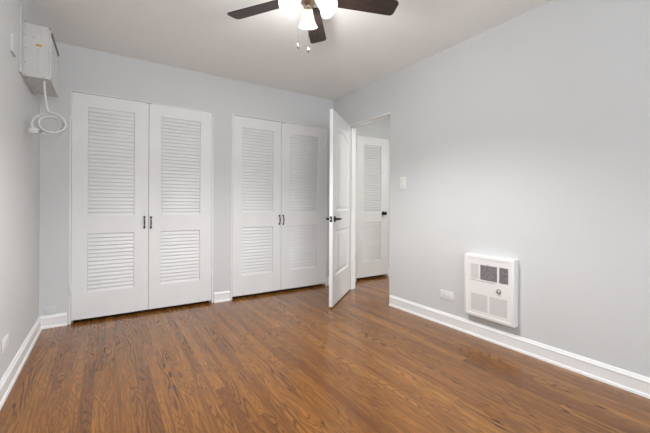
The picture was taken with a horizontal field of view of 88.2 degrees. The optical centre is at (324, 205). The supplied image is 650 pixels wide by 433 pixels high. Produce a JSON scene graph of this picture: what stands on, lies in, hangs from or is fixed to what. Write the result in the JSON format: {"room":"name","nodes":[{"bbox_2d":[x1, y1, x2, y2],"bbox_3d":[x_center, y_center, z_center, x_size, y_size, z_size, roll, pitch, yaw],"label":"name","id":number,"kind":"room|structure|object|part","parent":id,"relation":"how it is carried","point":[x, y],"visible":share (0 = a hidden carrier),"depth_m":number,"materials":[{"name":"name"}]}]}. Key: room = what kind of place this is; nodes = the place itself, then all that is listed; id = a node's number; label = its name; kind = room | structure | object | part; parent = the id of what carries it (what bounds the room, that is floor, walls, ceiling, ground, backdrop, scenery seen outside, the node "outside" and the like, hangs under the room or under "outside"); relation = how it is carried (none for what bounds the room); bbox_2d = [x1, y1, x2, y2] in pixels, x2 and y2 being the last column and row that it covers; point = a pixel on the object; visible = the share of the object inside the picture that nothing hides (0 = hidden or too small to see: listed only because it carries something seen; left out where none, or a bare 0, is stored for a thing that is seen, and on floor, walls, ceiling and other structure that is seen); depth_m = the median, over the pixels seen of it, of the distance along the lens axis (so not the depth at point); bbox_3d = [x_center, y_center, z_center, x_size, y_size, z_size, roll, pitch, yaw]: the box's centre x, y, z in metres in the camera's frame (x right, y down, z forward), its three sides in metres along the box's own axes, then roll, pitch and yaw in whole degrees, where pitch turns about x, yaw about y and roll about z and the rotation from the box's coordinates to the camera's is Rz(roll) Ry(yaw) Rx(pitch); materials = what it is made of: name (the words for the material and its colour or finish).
{"room":"empty bedroom","nodes":[
{"label":"empty bedroom","id":0,"kind":"room"},
{"bbox_2d":[0,0,39,379],"bbox_3d":[-1.109,-0.176,0.721,0.120,2.461,6.660,0,0,-33],"label":"wall","id":1,"kind":"structure","parent":0,"point":[19,148],"depth_m":2.11,"materials":[{"name":"paint"}]},
{"bbox_2d":[2,333,8,353],"bbox_3d":[-1.794,0.775,1.884,0.009,0.074,0.128,0,0,-33],"label":"wall outlet","id":2,"kind":"object","parent":1,"relation":"attached to","point":[5,342],"visible":1,"depth_m":1.87,"materials":[{"name":"white plastic"}]},
{"bbox_2d":[10,33,16,57],"bbox_3d":[-1.857,-0.953,1.998,0.014,0.104,0.112,0,0,-33],"label":"wall plate","id":3,"kind":"object","parent":1,"relation":"attached to","point":[13,42],"visible":1,"depth_m":1.97,"materials":[{"name":"paint"}]},
{"bbox_2d":[0,316,41,409],"bbox_3d":[-0.858,1.002,0.459,0.024,0.108,5.700,0,0,-33],"label":"baseboard","id":4,"kind":"structure","parent":1,"relation":"attached to","point":[7,381],"depth_m":2.11,"materials":[{"name":"paint"}]},
{"bbox_2d":[19,5,66,135],"bbox_3d":[-2.014,-0.887,2.441,0.235,0.792,0.544,0,0,-33],"label":"air conditioner","id":5,"kind":"object","parent":1,"relation":"attached to","point":[38,51],"visible":1,"depth_m":2.28,"materials":[{"name":"plastic"}]},
{"bbox_3d":[-2.069,-1.036,2.441,0.141,0.353,0.455,0,0,-33],"label":"casing","id":6,"kind":"part","parent":5,"relation":"part of","materials":[{"name":"white plastic"}]},
{"bbox_3d":[-1.945,-0.677,2.365,0.201,0.374,0.101,0,0,-33],"label":"power cord","id":7,"kind":"part","parent":5,"relation":"part of","materials":[{"name":"plastic"}]},
{"bbox_3d":[-2.007,-1.036,2.485,0.010,0.353,0.449,0,0,-33],"label":"panel","id":8,"kind":"part","parent":5,"relation":"part of","materials":[{"name":"white plastic"}]},
{"bbox_2d":[51,33,58,55],"bbox_3d":[-2.006,-1.187,2.488,0.017,0.028,0.405,0,0,-33],"label":"vent","id":9,"kind":"object","parent":5,"relation":"attached to","point":[52,37],"depth_m":2.45,"materials":[{"name":"grey plastic"}]},
{"bbox_2d":[39,42,389,324],"bbox_3d":[-0.596,-0.173,4.099,4.426,2.461,0.120,0,0,-33],"label":"wall","id":10,"kind":"structure","parent":0,"point":[81,69],"depth_m":3.31,"materials":[{"name":"paint"}]},
{"bbox_2d":[40,313,66,328],"bbox_3d":[-2.333,0.995,2.885,0.178,0.108,0.024,0,0,-33],"label":"baseboard","id":11,"kind":"structure","parent":10,"relation":"attached to","point":[55,320],"depth_m":2.88,"materials":[{"name":"paint"}]},
{"bbox_2d":[70,92,148,320],"bbox_3d":[-1.990,0.009,3.118,0.618,2.022,0.067,0,0,-33],"label":"door","id":12,"kind":"structure","parent":10,"relation":"in","point":[110,136],"depth_m":3.11,"materials":[{"name":"paint"}]},
{"bbox_3d":[-1.994,0.523,3.130,0.362,0.541,0.019,0,0,-33],"label":"louver panel","id":13,"kind":"part","parent":12,"relation":"part of","materials":[{"name":"paint"}]},
{"bbox_3d":[-1.990,-0.395,3.130,0.362,0.990,0.019,0,0,-33],"label":"louver panel","id":14,"kind":"part","parent":12,"relation":"part of","materials":[{"name":"paint"}]},
{"bbox_2d":[69,90,213,323],"bbox_3d":[-1.760,0.020,3.334,1.242,2.064,0.132,0,0,-33],"label":"trim","id":15,"kind":"structure","parent":10,"relation":"attached to","point":[71,91],"depth_m":2.97,"materials":[{"name":"paint"}]},
{"bbox_2d":[148,104,213,308],"bbox_3d":[-1.469,0.011,3.457,0.619,2.024,0.067,0,0,-33],"label":"door","id":16,"kind":"structure","parent":10,"relation":"in","point":[180,139],"depth_m":3.44,"materials":[{"name":"paint"}]},
{"bbox_3d":[-1.485,-0.392,3.458,0.374,0.990,0.019,0,0,-33],"label":"louver panel","id":17,"kind":"part","parent":16,"relation":"part of","materials":[{"name":"paint"}]},
{"bbox_3d":[-1.490,0.525,3.458,0.374,0.541,0.019,0,0,-33],"label":"louver panel","id":18,"kind":"part","parent":16,"relation":"part of","materials":[{"name":"paint"}]},
{"bbox_2d":[214,290,229,302],"bbox_3d":[-1.126,1.001,3.671,0.170,0.108,0.024,0,0,-33],"label":"baseboard","id":19,"kind":"structure","parent":10,"relation":"attached to","point":[223,296],"depth_m":3.67,"materials":[{"name":"paint"}]},
{"bbox_2d":[232,115,280,296],"bbox_3d":[-0.788,0.009,3.901,0.608,2.030,0.067,0,0,-33],"label":"door","id":20,"kind":"structure","parent":10,"relation":"in","point":[256,217],"depth_m":3.90,"materials":[{"name":"paint"}]},
{"bbox_3d":[-0.786,-0.398,3.914,0.381,0.974,0.019,0,0,-33],"label":"louver panel","id":21,"kind":"part","parent":20,"relation":"part of","materials":[{"name":"paint"}]},
{"bbox_3d":[-0.790,0.526,3.914,0.381,0.553,0.019,0,0,-33],"label":"louver panel","id":22,"kind":"part","parent":20,"relation":"part of","materials":[{"name":"paint"}]},
{"bbox_2d":[231,114,326,299],"bbox_3d":[-0.540,0.020,4.128,1.276,2.075,0.132,0,0,-33],"label":"trim","id":23,"kind":"structure","parent":10,"relation":"attached to","point":[325,284],"depth_m":3.74,"materials":[{"name":"paint"}]},
{"bbox_2d":[281,123,326,289],"bbox_3d":[-0.253,0.011,4.249,0.662,2.032,0.067,0,0,-33],"label":"door","id":24,"kind":"structure","parent":10,"relation":"in","point":[303,148],"depth_m":4.24,"materials":[{"name":"paint"}]},
{"bbox_3d":[-0.273,-0.392,4.248,0.392,0.981,0.019,0,0,-33],"label":"louver panel","id":25,"kind":"part","parent":24,"relation":"part of","materials":[{"name":"paint"}]},
{"bbox_3d":[-0.277,0.529,4.248,0.392,0.553,0.019,0,0,-33],"label":"louver panel","id":26,"kind":"part","parent":24,"relation":"part of","materials":[{"name":"paint"}]},
{"bbox_2d":[356,135,387,277],"bbox_3d":[0.695,0.020,4.847,0.610,2.014,0.100,0,0,-33],"label":"door","id":27,"kind":"structure","parent":10,"relation":"in","point":[372,152],"depth_m":4.86,"materials":[{"name":"paint"}]},
{"bbox_3d":[0.679,0.527,4.871,0.325,0.564,0.028,0,0,-33],"label":"louver panel","id":28,"kind":"part","parent":27,"relation":"part of","materials":[{"name":"paint"}]},
{"bbox_3d":[0.683,-0.379,4.871,0.325,0.971,0.028,0,0,-33],"label":"louver panel","id":29,"kind":"part","parent":27,"relation":"part of","materials":[{"name":"paint"}]},
{"bbox_2d":[355,134,388,280],"bbox_3d":[0.660,0.033,4.914,0.627,2.061,0.125,0,0,-33],"label":"trim","id":30,"kind":"structure","parent":10,"relation":"attached to","point":[356,134],"depth_m":4.75,"materials":[{"name":"paint"}]},
{"bbox_2d":[25,0,551,100],"bbox_3d":[0.802,-1.437,1.962,4.666,0.080,6.660,0,0,-33],"label":"ceiling","id":31,"kind":"structure","parent":0,"point":[359,49],"depth_m":2.75,"materials":[{"name":"paint"}]},
{"bbox_2d":[227,0,398,52],"bbox_3d":[-0.087,-1.164,2.002,1.115,0.475,1.077,0,0,-33],"label":"ceiling fan","id":32,"kind":"object","parent":31,"relation":"hanging from","point":[311,20],"visible":1,"depth_m":2.12,"materials":[{"name":"brown wood"}]},
{"bbox_3d":[-0.429,-1.272,2.177,0.436,0.006,0.126,0,11,23],"label":"blade","id":33,"kind":"part","parent":32,"relation":"part of","materials":[{"name":"brown wood"}]},
{"bbox_3d":[-0.191,-1.199,1.978,0.126,0.112,0.126,49,-24,-23],"label":"lamp shade","id":34,"kind":"part","parent":32,"relation":"part of","materials":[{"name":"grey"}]},
{"bbox_3d":[-0.185,-1.206,1.982,0.050,0.087,0.050,49,-24,-23],"label":"bulb","id":35,"kind":"part","parent":32,"relation":"part of","materials":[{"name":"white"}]},
{"bbox_3d":[-0.108,-1.198,2.140,0.126,0.112,0.126,0,44,-3],"label":"lamp shade","id":36,"kind":"part","parent":32,"relation":"part of","materials":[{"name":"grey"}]},
{"bbox_3d":[-0.101,-1.091,2.039,0.002,0.258,0.003,0,0,-33],"label":"pull chain","id":37,"kind":"part","parent":32,"relation":"part of","materials":[{"name":"silver metal"}]},
{"bbox_3d":[-0.070,-1.270,2.390,0.126,0.006,0.436,-11,-1,5],"label":"blade","id":38,"kind":"part","parent":32,"relation":"part of","materials":[{"name":"brown wood"}]},
{"bbox_3d":[-0.016,-1.205,1.991,0.050,0.087,0.050,-47,-19,19],"label":"bulb","id":39,"kind":"part","parent":32,"relation":"part of","materials":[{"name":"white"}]},
{"bbox_3d":[-0.009,-1.198,1.988,0.126,0.112,0.126,-47,-19,19],"label":"lamp shade","id":40,"kind":"part","parent":32,"relation":"part of","materials":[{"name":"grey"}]},
{"bbox_3d":[0.245,-1.269,2.114,0.436,0.006,0.126,0,-11,-13],"label":"blade","id":41,"kind":"part","parent":32,"relation":"part of","materials":[{"name":"brown wood"}]},
{"bbox_2d":[0,275,649,432],"bbox_3d":[0.790,1.104,1.962,4.666,0.080,6.660,0,0,-33],"label":"floor","id":42,"kind":"structure","parent":0,"point":[285,360],"depth_m":2.04,"materials":[{"name":"brown wood"}]},
{"bbox_2d":[333,0,649,377],"bbox_3d":[1.713,-0.162,2.130,0.120,2.461,5.700,0,0,-33],"label":"wall","id":43,"kind":"structure","parent":0,"point":[525,139],"depth_m":2.35,"materials":[{"name":"paint"}]},
{"bbox_2d":[326,109,350,306],"bbox_3d":[0.180,0.030,3.815,0.156,2.030,0.808,0,0,18],"label":"door","id":44,"kind":"structure","parent":43,"relation":"in","point":[340,130],"depth_m":3.69,"materials":[{"name":"paint"}]},
{"bbox_2d":[350,112,390,288],"bbox_3d":[0.539,0.032,3.930,0.128,2.062,0.773,0,0,-33],"label":"trim","id":45,"kind":"structure","parent":43,"relation":"attached to","point":[354,126],"depth_m":4.23,"materials":[{"name":"paint"}]},
{"bbox_2d":[400,177,405,189],"bbox_3d":[0.793,-0.223,3.421,0.012,0.130,0.080,0,0,-33],"label":"light switch","id":46,"kind":"object","parent":43,"relation":"attached to","point":[402,179],"visible":1,"depth_m":3.42,"materials":[{"name":"white plastic"}]},
{"bbox_2d":[440,289,453,301],"bbox_3d":[1.081,0.800,2.975,0.009,0.078,0.140,0,0,-33],"label":"wall outlet","id":47,"kind":"object","parent":43,"relation":"attached to","point":[447,295],"visible":1,"depth_m":2.97,"materials":[{"name":"white plastic"}]},
{"bbox_2d":[464,253,517,327],"bbox_3d":[1.277,0.648,2.612,0.078,0.496,0.404,0,0,-33],"label":"wall heater","id":48,"kind":"object","parent":43,"relation":"attached to","point":[490,282],"visible":1,"depth_m":2.57,"materials":[{"name":"white metal"}]},
{"bbox_2d":[471,263,478,278],"bbox_3d":[1.206,0.529,2.696,0.007,0.118,0.064,0,0,-33],"label":"grille","id":49,"kind":"object","parent":48,"relation":"attached to","point":[474,266],"depth_m":2.69,"materials":[{"name":"white metal"}]},
{"bbox_2d":[471,292,486,312],"bbox_3d":[1.228,0.773,2.665,0.010,0.138,0.142,0,0,-33],"label":"grille","id":50,"kind":"object","parent":48,"relation":"attached to","point":[478,299],"depth_m":2.66,"materials":[{"name":"white metal"}]},
{"bbox_2d":[480,265,496,282],"bbox_3d":[1.269,0.529,2.599,0.007,0.114,0.138,0,0,-33],"label":"grille","id":51,"kind":"object","parent":48,"relation":"attached to","point":[488,273],"depth_m":2.60,"materials":[{"name":"grey metal"}]},
{"bbox_2d":[490,297,506,318],"bbox_3d":[1.312,0.773,2.535,0.010,0.138,0.140,0,0,-33],"label":"grille","id":52,"kind":"object","parent":48,"relation":"attached to","point":[498,305],"depth_m":2.53,"materials":[{"name":"white metal"}]},
{"bbox_2d":[499,268,507,284],"bbox_3d":[1.334,0.529,2.500,0.007,0.118,0.064,0,0,-33],"label":"grille","id":53,"kind":"object","parent":48,"relation":"attached to","point":[503,272],"depth_m":2.50,"materials":[{"name":"grey metal"}]},
{"bbox_2d":[389,295,649,398],"bbox_3d":[1.944,1.015,1.634,0.024,0.108,4.610,0,0,-33],"label":"baseboard","id":54,"kind":"structure","parent":43,"relation":"attached to","point":[623,379],"depth_m":2.33,"materials":[{"name":"paint"}]}
]}

